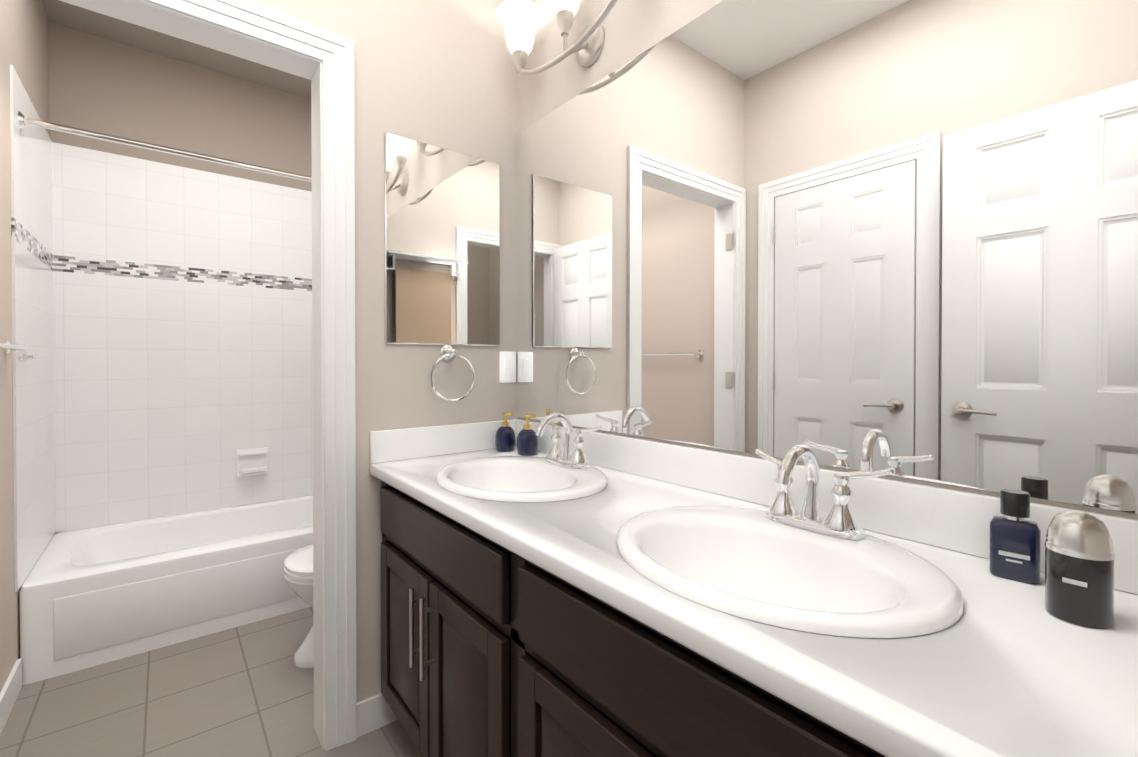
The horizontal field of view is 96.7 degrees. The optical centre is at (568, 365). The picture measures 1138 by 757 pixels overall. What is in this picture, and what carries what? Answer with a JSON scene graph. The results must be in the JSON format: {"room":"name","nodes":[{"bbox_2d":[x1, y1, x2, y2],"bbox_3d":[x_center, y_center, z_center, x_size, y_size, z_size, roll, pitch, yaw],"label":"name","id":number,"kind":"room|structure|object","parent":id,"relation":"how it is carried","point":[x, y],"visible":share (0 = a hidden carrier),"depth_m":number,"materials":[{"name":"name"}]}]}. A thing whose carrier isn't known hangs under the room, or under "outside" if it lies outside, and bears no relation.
{"room":"bathroom","nodes":[
{"label":"bathroom","id":0,"kind":"room"},
{"bbox_2d":[0,0,49,692],"bbox_3d":[-2.015,-0.232,1.720,0.170,2.740,1.735,0,1,-39],"label":"wall","id":1,"kind":"structure","parent":0,"point":[24,38],"depth_m":1.73,"materials":[{"name":"paint"}]},
{"bbox_2d":[0,658,21,734],"bbox_3d":[-1.682,1.090,1.460,0.012,0.100,0.851,0,1,-39],"label":"baseboard","id":2,"kind":"structure","parent":1,"relation":"attached to","point":[11,689],"depth_m":1.66,"materials":[{"name":"white wood"}]},
{"bbox_2d":[0,341,27,353],"bbox_3d":[-1.658,-0.060,1.454,0.053,0.044,0.654,0,1,-39],"label":"rail","id":3,"kind":"object","parent":1,"relation":"attached to","point":[7,346],"visible":1,"depth_m":1.62,"materials":[{"name":"silver metal"}]},
{"bbox_2d":[42,0,310,98],"bbox_3d":[-1.406,-1.656,2.196,1.730,0.100,1.735,0,1,-39],"label":"ceiling","id":4,"kind":"structure","parent":0,"point":[62,13],"depth_m":2.55,"materials":[{"name":"paint"}]},
{"bbox_2d":[49,22,311,535],"bbox_3d":[-1.889,-0.241,2.868,1.460,2.740,0.100,0,1,-39],"label":"wall","id":5,"kind":"structure","parent":0,"point":[105,86],"depth_m":2.65,"materials":[{"name":"paint"}]},
{"bbox_2d":[10,65,312,591],"bbox_3d":[-1.611,-0.133,2.521,1.459,1.831,0.790,0,1,-39],"label":"tiled wall","id":6,"kind":"structure","parent":5,"relation":"attached to","point":[162,320],"depth_m":2.58,"materials":[{"name":"white tile"}]},
{"bbox_2d":[19,353,38,360],"bbox_3d":[-1.985,-0.033,1.861,0.035,0.031,0.127,0,1,-39],"label":"grab bar","id":7,"kind":"object","parent":6,"relation":"attached to","point":[22,356],"visible":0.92,"depth_m":1.82,"materials":[{"name":"silver metal"}]},
{"bbox_2d":[29,355,40,358],"bbox_3d":[-1.972,-0.033,1.869,0.012,0.011,0.140,0,1,-39],"label":"grab bar","id":8,"kind":"object","parent":7,"relation":"attached to","point":[34,357],"visible":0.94,"depth_m":1.85,"materials":[{"name":"silver metal"}]},
{"bbox_2d":[18,111,311,181],"bbox_3d":[-1.427,-0.897,2.284,1.457,0.060,0.060,0,1,-39],"label":"shower curtain rod","id":9,"kind":"object","parent":6,"relation":"attached to","point":[23,120],"visible":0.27,"depth_m":2.06,"materials":[{"name":"silver metal"}]},
{"bbox_2d":[236,447,267,476],"bbox_3d":[-1.779,0.544,2.849,0.156,0.150,0.062,0,1,-39],"label":"soap dish","id":10,"kind":"object","parent":6,"relation":"attached to","point":[253,461],"visible":1,"depth_m":2.85,"materials":[{"name":"white ceramic"}]},
{"bbox_2d":[0,607,421,756],"bbox_3d":[-0.434,1.194,1.003,1.730,0.100,4.850,0,1,-39],"label":"floor","id":11,"kind":"structure","parent":0,"point":[246,690],"depth_m":1.69,"materials":[{"name":"tile"}]},
{"bbox_2d":[19,494,312,684],"bbox_3d":[-1.619,0.955,2.540,1.456,0.352,0.762,0,1,-39],"label":"bathtub","id":12,"kind":"object","parent":11,"relation":"on","point":[93,596],"visible":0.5,"depth_m":2.10,"materials":[{"name":"white ceramic"}]},
{"bbox_2d":[283,544,313,667],"bbox_3d":[-0.806,0.776,2.123,0.688,0.718,0.490,0,1,-39],"label":"toilet","id":13,"kind":"object","parent":11,"relation":"on","point":[298,571],"visible":0.15,"depth_m":1.90,"materials":[{"name":"white ceramic"}]},
{"bbox_2d":[381,481,885,756],"bbox_3d":[0.126,0.744,1.070,0.564,0.800,1.734,0,1,-39],"label":"bathroom vanity","id":14,"kind":"object","parent":11,"relation":"on","point":[489,648],"visible":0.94,"depth_m":0.94,"materials":[{"name":"brown wood"}]},
{"bbox_2d":[370,446,1137,756],"bbox_3d":[0.132,0.326,1.071,0.548,0.036,1.734,0,1,-39],"label":"countertop","id":15,"kind":"structure","parent":14,"relation":"on","point":[1002,667],"depth_m":0.56,"materials":[{"name":"white stone"}]},
{"bbox_2d":[495,412,515,451],"bbox_3d":[-0.227,0.233,1.801,0.072,0.136,0.072,0,1,-39],"label":"soap dispenser","id":16,"kind":"object","parent":15,"relation":"on","point":[505,440],"visible":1,"depth_m":1.78,"materials":[{"name":"blue glass"}]},
{"bbox_2d":[517,414,537,455],"bbox_3d":[-0.142,0.233,1.727,0.072,0.136,0.072,0,1,-39],"label":"soap dispenser","id":17,"kind":"object","parent":15,"relation":"on","point":[527,441],"visible":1,"depth_m":1.70,"materials":[{"name":"blue glass"}]},
{"bbox_2d":[536,412,601,468],"bbox_3d":[-0.036,0.210,1.454,0.144,0.152,0.251,0,1,-39],"label":"faucet","id":18,"kind":"object","parent":15,"relation":"on","point":[566,456],"visible":1,"depth_m":1.45,"materials":[{"name":"silver metal"}]},
{"bbox_2d":[755,444,893,539],"bbox_3d":[0.411,0.214,0.895,0.144,0.152,0.251,0,1,-39],"label":"faucet","id":19,"kind":"object","parent":15,"relation":"on","point":[839,521],"visible":1,"depth_m":0.89,"materials":[{"name":"silver metal"}]},
{"bbox_2d":[989,489,1040,584],"bbox_3d":[0.653,0.247,0.741,0.056,0.126,0.035,0,1,43],"label":"flask","id":20,"kind":"object","parent":15,"relation":"on","point":[1015,546],"visible":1,"depth_m":0.73,"materials":[{"name":"blue glass"}]},
{"bbox_2d":[1045,510,1114,628],"bbox_3d":[0.630,0.245,0.625,0.061,0.132,0.061,0,1,-39],"label":"bottle","id":21,"kind":"object","parent":15,"relation":"on","point":[1079,567],"visible":1,"depth_m":0.60,"materials":[{"name":"black plastic"}]},
{"bbox_2d":[248,0,517,702],"bbox_3d":[-0.829,-0.230,1.485,1.530,2.740,0.115,0,1,-39],"label":"wall","id":22,"kind":"structure","parent":0,"point":[441,73],"depth_m":1.65,"materials":[{"name":"paint"}]},
{"bbox_2d":[59,0,356,750],"bbox_3d":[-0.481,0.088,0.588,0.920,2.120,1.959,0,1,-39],"label":"door frame","id":23,"kind":"structure","parent":22,"relation":"attached to","point":[333,52],"depth_m":1.50,"materials":[{"name":"white wood"}]},
{"bbox_2d":[356,693,386,714],"bbox_3d":[-0.515,1.087,1.829,0.564,0.100,0.011,0,1,-39],"label":"baseboard","id":24,"kind":"structure","parent":22,"relation":"attached to","point":[370,703],"depth_m":1.58,"materials":[{"name":"white wood"}]},
{"bbox_2d":[385,132,499,345],"bbox_3d":[-0.418,-0.407,1.731,0.420,0.670,0.008,0,1,-39],"label":"mirror","id":25,"kind":"object","parent":22,"relation":"attached to","point":[442,246],"visible":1,"depth_m":1.71,"materials":[{"name":"clear glass"}]},
{"bbox_2d":[430,345,474,401],"bbox_3d":[-0.402,0.024,1.717,0.164,0.193,0.057,0,1,-39],"label":"towel ring","id":26,"kind":"object","parent":22,"relation":"attached to","point":[447,352],"visible":0.98,"depth_m":1.72,"materials":[{"name":"silver metal"}]},
{"bbox_2d":[500,352,515,382],"bbox_3d":[-0.227,0.004,1.887,0.070,0.115,0.010,0,1,-39],"label":"switch plate","id":27,"kind":"object","parent":22,"relation":"attached to","point":[507,367],"visible":1,"depth_m":1.89,"materials":[{"name":"white plastic"}]},
{"bbox_2d":[524,0,562,68],"bbox_3d":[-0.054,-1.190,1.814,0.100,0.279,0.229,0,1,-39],"label":"wall","id":28,"kind":"structure","parent":0,"point":[547,45],"depth_m":1.77,"materials":[{"name":"paint"}]},
{"bbox_2d":[497,0,617,74],"bbox_3d":[-0.002,-1.052,1.521,0.183,0.258,0.646,0,1,-39],"label":"sconce","id":29,"kind":"object","parent":28,"relation":"attached to","point":[520,20],"visible":1,"depth_m":1.60,"materials":[{"name":"white glass"}]},
{"bbox_2d":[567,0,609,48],"bbox_3d":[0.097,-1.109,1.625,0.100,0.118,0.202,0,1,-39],"label":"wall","id":30,"kind":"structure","parent":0,"point":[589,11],"depth_m":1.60,"materials":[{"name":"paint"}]},
{"bbox_2d":[517,0,1137,513],"bbox_3d":[0.384,-0.451,1.267,0.106,1.297,1.735,0,1,-39],"label":"mirror","id":31,"kind":"object","parent":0,"point":[899,238],"depth_m":0.98,"materials":[{"name":"clear glass"}]}
]}

